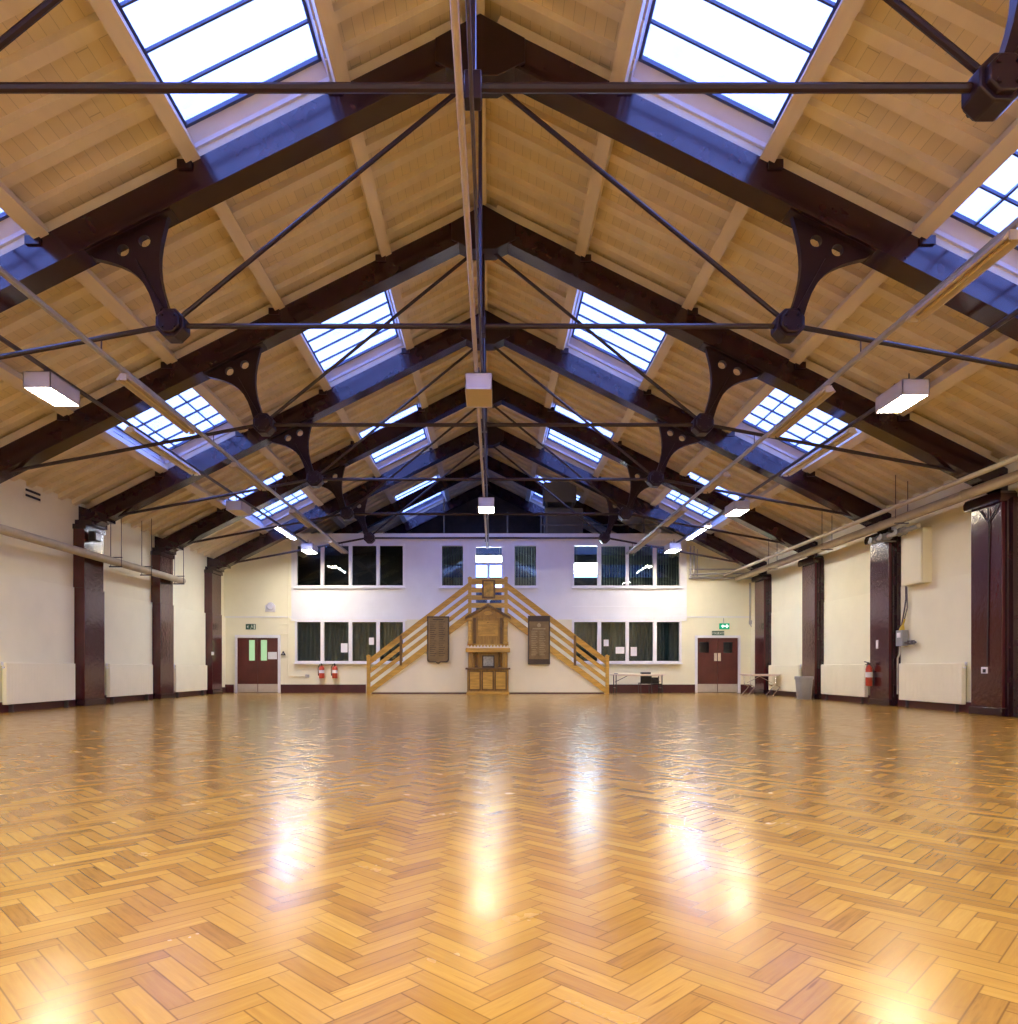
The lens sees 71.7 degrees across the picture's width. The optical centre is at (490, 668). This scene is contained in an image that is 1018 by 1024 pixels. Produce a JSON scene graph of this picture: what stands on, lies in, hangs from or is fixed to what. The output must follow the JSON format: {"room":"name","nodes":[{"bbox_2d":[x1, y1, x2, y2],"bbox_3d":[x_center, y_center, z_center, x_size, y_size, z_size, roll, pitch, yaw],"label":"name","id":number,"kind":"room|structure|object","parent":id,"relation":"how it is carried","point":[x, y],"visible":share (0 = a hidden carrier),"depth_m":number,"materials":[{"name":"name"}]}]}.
{"room":"community hall","nodes":[
{"label":"community hall","id":0,"kind":"room"},
{"bbox_2d":[0,479,224,701],"bbox_3d":[-10.485,-1.650,15.000,0.370,5.140,42.600,0,0,0],"label":"wall","id":1,"kind":"structure","parent":0,"point":[37,589],"depth_m":17.08,"materials":[{"name":"paint"}]},
{"bbox_2d":[0,687,225,712],"bbox_3d":[-10.320,0.810,10.650,0.100,0.220,33.300,0,0,0],"label":"baseboard","id":2,"kind":"structure","parent":1,"relation":"attached to","point":[53,704],"depth_m":16.87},
{"bbox_2d":[407,492,543,532],"bbox_3d":[-0.150,-7.350,35.900,15.600,3.900,0.200,0,0,0],"label":"wall","id":3,"kind":"structure","parent":0,"point":[453,523],"depth_m":35.80,"materials":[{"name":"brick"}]},
{"bbox_2d":[287,538,678,555],"bbox_3d":[-0.135,-5.255,31.650,20.470,0.450,8.700,0,0,0],"label":"ceiling","id":4,"kind":"structure","parent":0,"point":[329,550],"depth_m":30.14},
{"bbox_2d":[318,456,641,552],"bbox_3d":[-0.150,-6.995,29.900,14.400,4.070,0.320,0,0,0],"label":"frame","id":5,"kind":"object","parent":4,"relation":"on","point":[494,465],"visible":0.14,"depth_m":29.74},
{"bbox_2d":[384,481,591,532],"bbox_3d":[-0.150,-6.995,33.900,14.400,4.070,0.320,0,0,0],"label":"frame","id":6,"kind":"object","parent":4,"relation":"on","point":[494,489],"visible":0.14,"depth_m":33.74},
{"bbox_2d":[443,499,658,532],"bbox_3d":[2.407,-5.905,27.500,8.546,1.450,0.060,0,0,0],"label":"loft railing","id":7,"kind":"object","parent":4,"relation":"on","point":[541,524],"visible":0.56,"depth_m":27.48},
{"bbox_2d":[543,482,582,532],"bbox_3d":[2.945,-6.393,29.000,1.584,2.407,0.800,0,0,0],"label":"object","id":8,"kind":"object","parent":4,"relation":"on","point":[565,491],"visible":0.67,"depth_m":28.60,"materials":[{"name":"metal"}]},
{"bbox_2d":[574,547,596,574],"bbox_3d":[3.985,-4.462,29.060,1.172,1.136,0.120,0,0,0],"label":"pendant lamp","id":9,"kind":"object","parent":4,"relation":"hanging from","point":[579,568],"visible":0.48,"depth_m":29.00,"materials":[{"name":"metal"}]},
{"bbox_2d":[574,564,596,573],"bbox_3d":[3.985,-4.140,29.010,1.092,0.412,0.020,0,0,0],"label":"diffuser","id":10,"kind":"object","parent":9,"relation":"attached to","point":[578,568],"depth_m":29.00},
{"bbox_2d":[224,539,750,692],"bbox_3d":[-0.135,-2.145,27.410,20.470,6.130,0.280,0,0,0],"label":"wall","id":11,"kind":"structure","parent":0,"point":[249,586],"depth_m":27.30,"materials":[{"name":"white paint"}]},
{"bbox_2d":[235,635,280,692],"bbox_3d":[-9.035,-0.200,27.320,1.751,2.240,0.160,0,0,0],"label":"door","id":12,"kind":"structure","parent":11,"relation":"in","point":[254,672],"depth_m":27.30,"materials":[{"name":"wood"}]},
{"bbox_2d":[294,620,404,663],"bbox_3d":[-5.458,-1.046,27.265,4.311,1.712,0.190,0,0,0],"label":"window","id":13,"kind":"structure","parent":11,"relation":"in","point":[322,622],"depth_m":27.23,"materials":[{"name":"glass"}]},
{"bbox_2d":[294,544,405,587],"bbox_3d":[-5.458,-3.982,27.265,4.311,1.736,0.190,0,0,0],"label":"window","id":14,"kind":"structure","parent":11,"relation":"in","point":[322,549],"depth_m":27.23,"materials":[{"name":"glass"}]},
{"bbox_2d":[298,623,402,660],"bbox_3d":[-5.458,-0.940,27.525,4.291,1.720,0.080,0,0,0],"label":"curtain","id":15,"kind":"object","parent":11,"relation":"hanging from","point":[336,634],"visible":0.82,"depth_m":27.52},
{"bbox_2d":[439,544,464,587],"bbox_3d":[-1.493,-3.982,27.265,1.034,1.736,0.190,0,0,0],"label":"window","id":16,"kind":"structure","parent":11,"relation":"in","point":[441,545],"depth_m":27.23,"materials":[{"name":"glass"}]},
{"bbox_2d":[442,546,462,584],"bbox_3d":[-1.493,-4.012,27.470,0.814,1.596,0.099,0,0,0],"label":"vertical blind","id":17,"kind":"object","parent":16,"relation":"attached to","point":[442,546],"visible":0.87,"depth_m":27.47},
{"bbox_2d":[225,684,750,692],"bbox_3d":[-0.019,0.760,27.280,20.591,0.320,0.040,0,0,0],"label":"baseboard","id":18,"kind":"structure","parent":11,"relation":"attached to","point":[285,688],"depth_m":27.26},
{"bbox_2d":[292,533,684,539],"bbox_3d":[-0.078,-5.125,27.250,15.318,0.230,0.100,0,0,0],"label":"fascia","id":19,"kind":"object","parent":11,"relation":"attached to","point":[305,536],"visible":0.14,"depth_m":27.20,"materials":[{"name":"white paint"}]},
{"bbox_2d":[225,606,751,620],"bbox_3d":[-0.097,-2.152,27.270,20.436,0.582,0.060,0,0,0],"label":"trim","id":20,"kind":"structure","parent":11,"relation":"attached to","point":[572,606],"depth_m":27.27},
{"bbox_2d":[474,545,503,612],"bbox_3d":[-0.083,-3.460,27.315,1.136,2.659,0.130,0,0,0],"label":"door","id":21,"kind":"structure","parent":11,"relation":"in","point":[488,564],"depth_m":27.25,"materials":[{"name":"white glass"}]},
{"bbox_2d":[513,544,538,587],"bbox_3d":[1.330,-3.982,27.265,1.050,1.736,0.190,0,0,0],"label":"window","id":22,"kind":"structure","parent":11,"relation":"in","point":[514,545],"depth_m":27.23,"materials":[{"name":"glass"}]},
{"bbox_2d":[515,546,535,584],"bbox_3d":[1.330,-4.012,27.470,0.830,1.596,0.100,0,0,0],"label":"vertical blind","id":23,"kind":"object","parent":22,"relation":"attached to","point":[515,546],"visible":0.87,"depth_m":27.47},
{"bbox_2d":[601,546,633,584],"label":"vertical blind","id":24,"kind":"object","parent":11,"relation":"attached to","point":[601,546],"depth_m":27.47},
{"bbox_2d":[574,623,678,660],"bbox_3d":[5.255,-0.940,27.525,4.272,1.720,0.080,0,0,0],"label":"curtain","id":25,"kind":"object","parent":11,"relation":"hanging from","point":[640,634],"visible":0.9,"depth_m":27.52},
{"bbox_2d":[571,544,682,587],"bbox_3d":[5.255,-3.982,27.265,4.292,1.736,0.190,0,0,0],"label":"window","id":26,"kind":"structure","parent":11,"relation":"in","point":[654,550],"depth_m":27.23,"materials":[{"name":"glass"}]},
{"bbox_2d":[572,620,682,663],"bbox_3d":[5.255,-1.046,27.265,4.292,1.712,0.190,0,0,0],"label":"window","id":27,"kind":"structure","parent":11,"relation":"in","point":[654,622],"depth_m":27.23,"materials":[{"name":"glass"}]},
{"bbox_2d":[630,546,649,584],"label":"vertical blind","id":28,"kind":"object","parent":11,"relation":"attached to","point":[633,566],"depth_m":27.45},
{"bbox_2d":[695,635,740,692],"bbox_3d":[8.779,-0.190,27.319,1.751,2.220,0.162,0,0,0],"label":"door","id":29,"kind":"structure","parent":11,"relation":"in","point":[716,670],"depth_m":27.30,"materials":[{"name":"brown wood"}]},
{"bbox_2d":[689,546,751,578],"bbox_3d":[8.880,-4.100,27.133,2.482,1.262,0.135,0,0,0],"label":"pipe","id":30,"kind":"object","parent":11,"relation":"attached to","point":[690,569],"visible":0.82,"depth_m":27.10,"materials":[{"name":"metal"}]},
{"bbox_2d":[723,455,1017,576],"bbox_3d":[9.000,-3.610,16.600,0.100,0.100,21.200,0,0,0],"label":"pipe","id":31,"kind":"object","parent":30,"relation":"attached to","point":[1013,459],"visible":1,"depth_m":15.51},
{"bbox_2d":[298,556,678,610],"bbox_3d":[-0.135,-2.105,31.300,20.470,6.050,0.200,0,0,0],"label":"wall","id":32,"kind":"structure","parent":0,"point":[336,567],"depth_m":31.20,"materials":[{"name":"glass"}]},
{"bbox_2d":[442,565,667,602],"bbox_3d":[2.850,-3.705,31.255,10.100,1.850,0.010,0,0,0],"label":"window","id":33,"kind":"structure","parent":32,"relation":"in","point":[646,566],"depth_m":31.25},
{"bbox_2d":[657,546,676,584],"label":"vertical blind","id":34,"kind":"object","parent":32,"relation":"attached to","point":[658,546],"depth_m":27.45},
{"bbox_2d":[298,622,678,622],"bbox_3d":[-0.135,-1.955,29.375,20.470,0.250,3.650,0,0,0],"label":"floor","id":35,"kind":"structure","parent":0,"point":[298,622],"depth_m":27.71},
{"bbox_2d":[0,692,1017,1023],"bbox_3d":[-0.135,1.020,13.000,21.070,0.200,38.600,0,0,0],"label":"floor","id":36,"kind":"structure","parent":0,"point":[241,857],"depth_m":3.35,"materials":[{"name":"wood"}]},
{"bbox_2d":[1,662,74,711],"bbox_3d":[-10.224,0.385,15.932,0.152,1.070,2.535,0,0,0],"label":"radiator","id":37,"kind":"object","parent":36,"relation":"on","point":[22,683],"visible":1,"depth_m":15.74,"materials":[{"name":"metal"}]},
{"bbox_2d":[72,506,115,705],"bbox_3d":[-10.010,-1.590,17.900,0.720,5.020,0.960,0,0,0],"label":"column","id":38,"kind":"structure","parent":36,"relation":"on","point":[89,595],"depth_m":17.70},
{"bbox_2d":[106,663,152,702],"bbox_3d":[-10.224,0.385,19.907,0.152,1.070,2.485,0,0,0],"label":"radiator","id":39,"kind":"object","parent":36,"relation":"on","point":[122,679],"visible":0.98,"depth_m":19.76,"materials":[{"name":"metal"}]},
{"bbox_2d":[150,536,183,698],"bbox_3d":[-10.010,-1.590,21.900,0.720,5.020,0.960,0,0,0],"label":"column","id":40,"kind":"structure","parent":36,"relation":"on","point":[161,589],"depth_m":21.65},
{"bbox_2d":[174,664,206,696],"bbox_3d":[-10.224,0.385,23.907,0.152,1.070,2.585,0,0,0],"label":"radiator","id":41,"kind":"object","parent":36,"relation":"on","point":[186,677],"visible":0.96,"depth_m":23.78,"materials":[{"name":"metal"}]},
{"bbox_2d":[204,557,230,693],"bbox_3d":[-10.010,-1.590,25.900,0.720,5.020,0.960,0,0,0],"label":"column","id":42,"kind":"structure","parent":36,"relation":"on","point":[212,578],"depth_m":25.64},
{"bbox_2d":[366,577,609,693],"bbox_3d":[-0.115,-1.252,26.645,8.996,4.345,1.270,0,0,0],"label":"staircase","id":43,"kind":"structure","parent":36,"relation":"on","point":[421,676],"depth_m":26.10,"materials":[{"name":"brown wood"}]},
{"bbox_2d":[427,616,448,663],"bbox_3d":[-1.954,-1.066,26.001,0.816,1.760,0.062,0,0,0],"label":"board","id":44,"kind":"object","parent":43,"relation":"attached to","point":[437,626],"visible":1,"depth_m":25.97,"materials":[{"name":"brown wood"}]},
{"bbox_2d":[482,580,494,598],"bbox_3d":[-0.087,-2.947,26.019,0.493,0.682,0.038,0,0,0],"label":"picture","id":45,"kind":"object","parent":43,"relation":"attached to","point":[488,586],"visible":1,"depth_m":26.02,"materials":[{"name":"brown wood"}]},
{"bbox_2d":[528,616,549,663],"bbox_3d":[1.772,-1.070,26.001,0.816,1.791,0.062,0,0,0],"label":"board","id":46,"kind":"object","parent":43,"relation":"attached to","point":[538,626],"visible":1,"depth_m":25.97,"materials":[{"name":"brown wood"}]},
{"bbox_2d":[465,604,510,693],"bbox_3d":[-0.115,-0.740,25.840,1.680,3.320,0.320,0,0,0],"label":"tall cabinet","id":47,"kind":"object","parent":36,"relation":"on","point":[487,625],"visible":1,"depth_m":25.85,"materials":[{"name":"brown wood"}]},
{"bbox_2d":[610,674,665,693],"bbox_3d":[5.492,0.555,26.375,1.980,0.730,0.650,0,0,0],"label":"folding table","id":48,"kind":"object","parent":36,"relation":"on","point":[613,675],"visible":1,"depth_m":26.10,"materials":[{"name":"black plastic"}]},
{"bbox_2d":[740,674,779,695],"bbox_3d":[9.306,0.553,24.350,1.172,0.756,0.700,0,0,0],"label":"folding table","id":49,"kind":"object","parent":36,"relation":"on","point":[744,675],"visible":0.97,"depth_m":24.05,"materials":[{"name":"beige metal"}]},
{"bbox_2d":[751,574,771,694],"bbox_3d":[9.940,-1.260,25.900,0.320,4.360,1.120,0,0,0],"label":"column","id":50,"kind":"structure","parent":36,"relation":"on","point":[763,582],"depth_m":25.59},
{"bbox_2d":[768,664,800,696],"bbox_3d":[10.002,0.385,23.933,0.156,1.070,2.535,0,0,0],"label":"radiator","id":51,"kind":"object","parent":36,"relation":"on","point":[785,680],"visible":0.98,"depth_m":23.80,"materials":[{"name":"metal"}]},
{"bbox_2d":[794,676,813,699],"bbox_3d":[9.470,0.570,21.300,0.440,0.700,0.440,0,0,0],"label":"waste bin","id":52,"kind":"object","parent":36,"relation":"on","point":[804,684],"visible":1,"depth_m":21.12,"materials":[{"name":"grey plastic"}]},
{"bbox_2d":[798,556,823,698],"bbox_3d":[9.940,-1.260,21.900,0.320,4.360,1.120,0,0,0],"label":"column","id":53,"kind":"structure","parent":36,"relation":"on","point":[813,566],"depth_m":21.55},
{"bbox_2d":[821,664,867,702],"bbox_3d":[10.002,0.385,19.907,0.156,1.070,2.585,0,0,0],"label":"radiator","id":54,"kind":"object","parent":36,"relation":"on","point":[836,679],"visible":0.92,"depth_m":19.76,"materials":[{"name":"metal"}]},
{"bbox_2d":[864,530,900,705],"bbox_3d":[9.940,-1.260,17.900,0.320,4.360,1.120,0,0,0],"label":"column","id":55,"kind":"structure","parent":36,"relation":"on","point":[885,557],"depth_m":17.66,"materials":[{"name":"paint"}]},
{"bbox_2d":[899,662,966,711],"bbox_3d":[10.002,0.385,15.957,0.156,1.070,2.385,0,0,0],"label":"radiator","id":56,"kind":"object","parent":36,"relation":"on","point":[924,682],"visible":1,"depth_m":15.80,"materials":[{"name":"metal"}]},
{"bbox_2d":[963,490,1017,716],"bbox_3d":[9.940,-1.260,14.040,0.320,4.360,1.120,0,0,0],"label":"column","id":57,"kind":"structure","parent":36,"relation":"on","point":[994,693],"depth_m":13.77,"materials":[{"name":"wood"}]},
{"bbox_2d":[979,504,998,665],"bbox_3d":[9.852,-1.634,13.930,0.032,3.148,0.558,0,0,0],"label":"pipe","id":58,"kind":"object","parent":57,"relation":"attached to","point":[988,521],"visible":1,"depth_m":13.95,"materials":[{"name":"black plastic"}]},
{"bbox_2d":[0,0,1017,558],"bbox_3d":[-0.150,-6.677,15.000,21.294,5.374,42.600,0,0,0],"label":"ceiling","id":59,"kind":"structure","parent":0,"point":[911,161],"depth_m":12.07,"materials":[{"name":"wood"}]},
{"bbox_2d":[0,208,26,247],"bbox_3d":[-7.358,-5.741,7.965,2.008,1.152,3.730,0,0,0],"label":"skylight","id":60,"kind":"object","parent":59,"relation":"attached to","point":[10,231],"visible":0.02,"depth_m":9.75,"materials":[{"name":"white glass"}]},
{"bbox_2d":[0,518,185,583],"bbox_3d":[-9.890,-3.498,13.250,0.340,1.635,18.500,0,0,0],"label":"pipe","id":61,"kind":"object","parent":59,"relation":"hanging from","point":[5,530],"visible":0.88,"depth_m":17.52,"materials":[{"name":"metal"}]},
{"bbox_2d":[0,335,307,542],"bbox_3d":[-6.825,-4.622,14.900,0.072,0.157,22.802,0,0,1],"label":"conduit","id":62,"kind":"object","parent":59,"relation":"hanging from","point":[2,339],"visible":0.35,"depth_m":12.95,"materials":[{"name":"metal"}]},
{"bbox_2d":[23,370,79,405],"bbox_3d":[-6.970,-4.525,11.190,0.420,0.410,0.780,0,0,0],"label":"lamp","id":63,"kind":"object","parent":62,"relation":"hanging from","point":[46,385],"visible":0.89,"depth_m":11.00,"materials":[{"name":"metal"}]},
{"bbox_2d":[27,388,75,404],"bbox_3d":[-6.970,-4.343,11.190,0.396,0.015,0.756,0,0,0],"label":"diffuser","id":64,"kind":"object","parent":63,"relation":"attached to","point":[54,396],"depth_m":11.20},
{"bbox_2d":[124,426,200,475],"bbox_3d":[-6.830,-4.530,14.800,0.230,0.100,3.030,0,0,0],"label":"light","id":65,"kind":"object","parent":62,"relation":"attached to","point":[129,430],"visible":1,"depth_m":14.59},
{"bbox_2d":[226,498,250,515],"bbox_3d":[-6.950,-4.505,19.400,0.420,0.410,0.780,0,0,0],"label":"lamp","id":66,"kind":"object","parent":62,"relation":"hanging from","point":[236,507],"visible":0.89,"depth_m":19.09,"materials":[{"name":"metal"}]},
{"bbox_2d":[111,388,233,463],"bbox_3d":[-7.358,-5.741,16.065,2.008,1.152,3.530,0,0,0],"label":"skylight","id":67,"kind":"object","parent":59,"relation":"attached to","point":[189,403],"visible":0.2,"depth_m":16.69,"materials":[{"name":"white glass"}]},
{"bbox_2d":[112,0,332,148],"bbox_3d":[-3.218,-7.811,7.965,2.048,1.172,3.730,0,0,0],"label":"skylight","id":68,"kind":"object","parent":59,"relation":"attached to","point":[180,40],"visible":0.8,"depth_m":8.98,"materials":[{"name":"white glass"}]},
{"bbox_2d":[224,472,313,526],"bbox_3d":[-7.358,-5.741,23.600,2.008,1.152,4.100,0,0,0],"label":"skylight","id":69,"kind":"object","parent":59,"relation":"attached to","point":[278,510],"visible":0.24,"depth_m":25.10,"materials":[{"name":"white glass"}]},
{"bbox_2d":[302,291,403,381],"bbox_3d":[-3.218,-7.811,16.065,2.048,1.172,3.530,0,0,0],"label":"skylight","id":70,"kind":"object","parent":59,"relation":"attached to","point":[328,346],"visible":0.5,"depth_m":16.77,"materials":[{"name":"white glass"}]},
{"bbox_2d":[358,403,429,469],"bbox_3d":[-3.218,-7.811,23.600,2.048,1.172,4.100,0,0,0],"label":"skylight","id":71,"kind":"object","parent":59,"relation":"attached to","point":[416,441],"visible":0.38,"depth_m":25.10,"materials":[{"name":"clear glass"}]},
{"bbox_2d":[394,475,443,517],"bbox_3d":[-3.218,-7.811,31.660,2.048,1.172,4.220,0,0,0],"label":"skylight","id":72,"kind":"object","parent":59,"relation":"attached to","point":[439,496],"visible":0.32,"depth_m":33.48,"materials":[{"name":"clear glass"}]},
{"bbox_2d":[476,0,488,477],"bbox_3d":[-0.150,-9.190,15.000,0.120,0.280,42.000,0,0,0],"label":"board","id":73,"kind":"object","parent":59,"relation":"attached to","point":[480,4],"depth_m":12.48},
{"bbox_2d":[544,403,613,469],"bbox_3d":[2.918,-7.811,23.600,2.048,1.172,4.100,0,0,0],"label":"skylight","id":74,"kind":"object","parent":59,"relation":"attached to","point":[554,440],"visible":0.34,"depth_m":25.08,"materials":[{"name":"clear glass"}]},
{"bbox_2d":[566,292,665,381],"bbox_3d":[2.918,-7.811,16.065,2.048,1.172,3.530,0,0,0],"label":"skylight","id":75,"kind":"object","parent":59,"relation":"attached to","point":[639,347],"visible":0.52,"depth_m":16.78,"materials":[{"name":"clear glass"}]},
{"bbox_2d":[629,529,661,553],"bbox_3d":[5.200,-4.315,23.950,0.230,0.100,4.130,0,0,0],"label":"light","id":76,"kind":"object","parent":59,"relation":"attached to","point":[656,532],"visible":1,"depth_m":23.60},
{"bbox_2d":[660,472,745,524],"bbox_3d":[7.058,-5.741,23.600,2.008,1.152,4.100,0,0,0],"label":"skylight","id":77,"kind":"object","parent":59,"relation":"attached to","point":[674,500],"visible":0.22,"depth_m":25.04,"materials":[{"name":"clear glass"}]},
{"bbox_2d":[628,0,841,149],"bbox_3d":[2.918,-7.811,7.965,2.048,1.172,3.730,0,0,0],"label":"skylight","id":78,"kind":"object","parent":59,"relation":"attached to","point":[681,40],"visible":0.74,"depth_m":8.99,"materials":[{"name":"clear glass"}]},
{"bbox_2d":[736,388,856,459],"bbox_3d":[7.058,-5.741,16.065,2.008,1.152,3.530,0,0,0],"label":"skylight","id":79,"kind":"object","parent":59,"relation":"attached to","point":[816,426],"visible":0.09,"depth_m":16.74,"materials":[{"name":"clear glass"}]},
{"bbox_2d":[675,308,1017,542],"bbox_3d":[6.790,-4.610,14.900,0.072,0.132,22.801,0,0,0],"label":"conduit","id":80,"kind":"object","parent":59,"relation":"hanging from","point":[1014,313],"visible":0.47,"depth_m":12.59,"materials":[{"name":"metal"}]},
{"bbox_2d":[725,496,749,515],"bbox_3d":[6.780,-4.505,19.400,0.420,0.410,0.780,0,0,0],"label":"lamp","id":81,"kind":"object","parent":80,"relation":"hanging from","point":[737,507],"visible":1,"depth_m":19.07,"materials":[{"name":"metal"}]},
{"bbox_2d":[781,427,857,476],"bbox_3d":[6.820,-4.510,14.800,0.230,0.100,3.030,0,0,0],"label":"light","id":82,"kind":"object","parent":80,"relation":"attached to","point":[851,431],"visible":1,"depth_m":14.61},
{"bbox_2d":[875,373,929,412],"bbox_3d":[6.620,-4.475,11.350,0.420,0.410,0.780,0,0,0],"label":"lamp","id":83,"kind":"object","parent":80,"relation":"hanging from","point":[905,393],"visible":1,"depth_m":11.16,"materials":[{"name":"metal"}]},
{"bbox_2d":[878,395,925,411],"bbox_3d":[6.620,-4.293,11.350,0.396,0.015,0.756,0,0,0],"label":"diffuser","id":84,"kind":"object","parent":83,"relation":"attached to","point":[897,403],"depth_m":11.36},
{"bbox_2d":[734,470,1017,580],"bbox_3d":[9.450,-3.905,16.625,0.320,1.120,21.250,0,0,0],"label":"pipe","id":85,"kind":"object","parent":59,"relation":"hanging from","point":[1012,477],"visible":0.94,"depth_m":16.19,"materials":[{"name":"metal"}]},
{"bbox_2d":[933,150,1017,276],"bbox_3d":[7.058,-5.741,7.965,2.008,1.152,3.730,0,0,0],"label":"skylight","id":86,"kind":"object","parent":59,"relation":"attached to","point":[993,206],"visible":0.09,"depth_m":9.46,"materials":[{"name":"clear glass"}]},
{"bbox_2d":[699,642,731,652],"bbox_3d":[8.779,-0.380,28.325,2.091,2.600,0.050,0,0,0],"label":"window","id":87,"kind":"structure","parent":0,"point":[703,646],"depth_m":28.30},
{"bbox_2d":[751,455,1017,701],"bbox_3d":[10.242,-1.643,15.000,0.315,5.125,42.600,0,0,0],"label":"wall","id":88,"kind":"structure","parent":0,"point":[938,616],"depth_m":17.32,"materials":[{"name":"paint"}]},
{"bbox_2d":[89,310,890,532],"bbox_3d":[-0.135,-6.229,17.900,20.450,5.618,0.400,0,0,0],"label":"roof truss","id":89,"kind":"object","parent":88,"relation":"attached to","point":[129,501],"visible":0.9,"depth_m":17.74,"materials":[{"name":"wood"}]},
{"bbox_2d":[163,379,817,556],"bbox_3d":[-0.135,-6.229,21.900,20.450,5.618,0.400,0,0,0],"label":"roof truss","id":90,"kind":"object","parent":88,"relation":"attached to","point":[195,532],"visible":0.78,"depth_m":21.74,"materials":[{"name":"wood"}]},
{"bbox_2d":[214,422,766,574],"bbox_3d":[-0.135,-6.229,25.900,20.450,5.618,0.400,0,0,0],"label":"roof truss","id":91,"kind":"object","parent":88,"relation":"attached to","point":[496,436],"visible":0.79,"depth_m":25.74,"materials":[{"name":"red metal"}]},
{"bbox_2d":[0,205,1007,493],"bbox_3d":[-0.135,-6.229,13.900,20.450,5.618,0.400,0,0,0],"label":"roof truss","id":92,"kind":"object","parent":88,"relation":"attached to","point":[502,236],"visible":0.94,"depth_m":13.74,"materials":[{"name":"red metal"}]},
{"bbox_2d":[0,266,348,553],"bbox_3d":[-5.480,-4.522,15.200,0.084,0.227,23.400,0,0,0],"label":"conduit","id":93,"kind":"object","parent":92,"relation":"hanging from","point":[6,275],"visible":0.92,"depth_m":9.99,"materials":[{"name":"metal"}]},
{"bbox_2d":[116,373,197,433],"bbox_3d":[-5.480,-4.355,11.700,0.230,0.100,2.430,0,0,0],"label":"light","id":94,"kind":"object","parent":93,"relation":"attached to","point":[124,379],"visible":1,"depth_m":11.46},
{"bbox_2d":[228,462,267,490],"bbox_3d":[-5.480,-4.355,16.000,0.230,0.100,2.030,0,0,0],"label":"light","id":95,"kind":"object","parent":93,"relation":"attached to","point":[236,467],"visible":1,"depth_m":15.83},
{"bbox_2d":[449,0,487,548],"bbox_3d":[-0.210,-4.664,14.250,0.064,0.312,24.501,0,0,0],"label":"conduit","id":96,"kind":"object","parent":92,"relation":"hanging from","point":[454,4],"visible":1,"depth_m":6.57,"materials":[{"name":"metal"}]},
{"bbox_2d":[465,0,488,548],"bbox_3d":[-0.125,-4.585,14.250,0.036,0.126,24.500,0,0,0],"label":"conduit","id":97,"kind":"object","parent":96,"relation":"attached to","point":[467,2],"visible":1,"depth_m":6.57,"materials":[{"name":"metal"}]},
{"bbox_2d":[478,497,493,512],"bbox_3d":[-0.125,-4.445,18.800,0.420,0.410,0.780,0,0,0],"label":"lamp","id":98,"kind":"object","parent":97,"relation":"hanging from","point":[485,504],"visible":0.92,"depth_m":18.41,"materials":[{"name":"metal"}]},
{"bbox_2d":[476,548,501,561],"bbox_3d":[-0.093,-4.678,29.060,1.172,0.704,0.120,0,0,0],"label":"pendant lamp","id":99,"kind":"object","parent":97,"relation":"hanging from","point":[479,558],"visible":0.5,"depth_m":29.00,"materials":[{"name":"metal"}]},
{"bbox_2d":[465,367,491,407],"bbox_3d":[-0.190,-4.505,11.200,0.420,0.410,0.780,0,0,0],"label":"lamp","id":100,"kind":"object","parent":96,"relation":"hanging from","point":[478,386],"visible":1,"depth_m":10.91,"materials":[{"name":"metal"}]},
{"bbox_2d":[466,389,491,406],"bbox_3d":[-0.190,-4.322,11.200,0.396,0.015,0.756,0,0,0],"label":"diffuser","id":101,"kind":"object","parent":100,"relation":"attached to","point":[474,397],"depth_m":11.19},
{"bbox_2d":[626,217,1017,554],"bbox_3d":[5.200,-4.500,15.200,0.084,0.264,23.400,0,0,0],"label":"conduit","id":102,"kind":"object","parent":92,"relation":"hanging from","point":[1014,224],"visible":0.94,"depth_m":9.81,"materials":[{"name":"metal"}]},
{"bbox_2d":[701,472,729,493],"bbox_3d":[5.200,-4.315,16.350,0.230,0.100,1.530,0,0,0],"label":"light","id":103,"kind":"object","parent":102,"relation":"attached to","point":[721,478],"visible":1,"depth_m":16.24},
{"bbox_2d":[766,385,835,437],"bbox_3d":[5.200,-4.315,11.925,0.230,0.100,2.180,0,0,0],"label":"light","id":104,"kind":"object","parent":102,"relation":"attached to","point":[826,391],"visible":1,"depth_m":11.71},
{"bbox_2d":[905,229,1017,321],"bbox_3d":[5.200,-4.315,7.825,0.230,0.100,1.680,0,0,0],"label":"light","id":105,"kind":"object","parent":102,"relation":"attached to","point":[1007,242],"visible":1,"depth_m":7.68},
{"bbox_2d":[0,14,1017,370],"bbox_3d":[-0.135,-6.229,9.900,20.450,5.618,0.400,0,0,0],"label":"roof truss","id":106,"kind":"object","parent":88,"relation":"attached to","point":[812,211],"visible":0.92,"depth_m":9.74,"materials":[{"name":"red metal"}]},
{"bbox_2d":[0,0,1017,121],"bbox_3d":[-0.135,-6.229,5.840,20.450,5.618,0.400,0,0,0],"label":"roof truss","id":107,"kind":"object","parent":88,"relation":"attached to","point":[992,87],"visible":0.94,"depth_m":5.81,"materials":[{"name":"black metal"}]},
{"bbox_2d":[750,687,970,712],"bbox_3d":[10.060,0.810,10.650,0.080,0.220,33.300,0,0,0],"label":"baseboard","id":108,"kind":"structure","parent":88,"relation":"attached to","point":[901,703],"depth_m":16.86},
{"bbox_2d":[868,524,920,544],"bbox_3d":[9.803,-3.230,16.925,0.595,0.190,2.050,0,0,0],"label":"pipe","id":109,"kind":"object","parent":88,"relation":"attached to","point":[884,537],"visible":1,"depth_m":16.94,"materials":[{"name":"metal"}]},
{"bbox_2d":[896,619,915,693],"bbox_3d":[9.972,-0.295,16.925,0.156,1.830,0.750,0,0,0],"label":"meter","id":110,"kind":"object","parent":88,"relation":"attached to","point":[901,634],"visible":1,"depth_m":17.03,"materials":[{"name":"grey plastic"}]},
{"bbox_2d":[902,527,931,585],"bbox_3d":[9.982,-2.625,16.535,0.235,1.270,0.830,0,0,0],"label":"upper cabinet","id":111,"kind":"object","parent":88,"relation":"attached to","point":[917,544],"visible":0.85,"depth_m":16.29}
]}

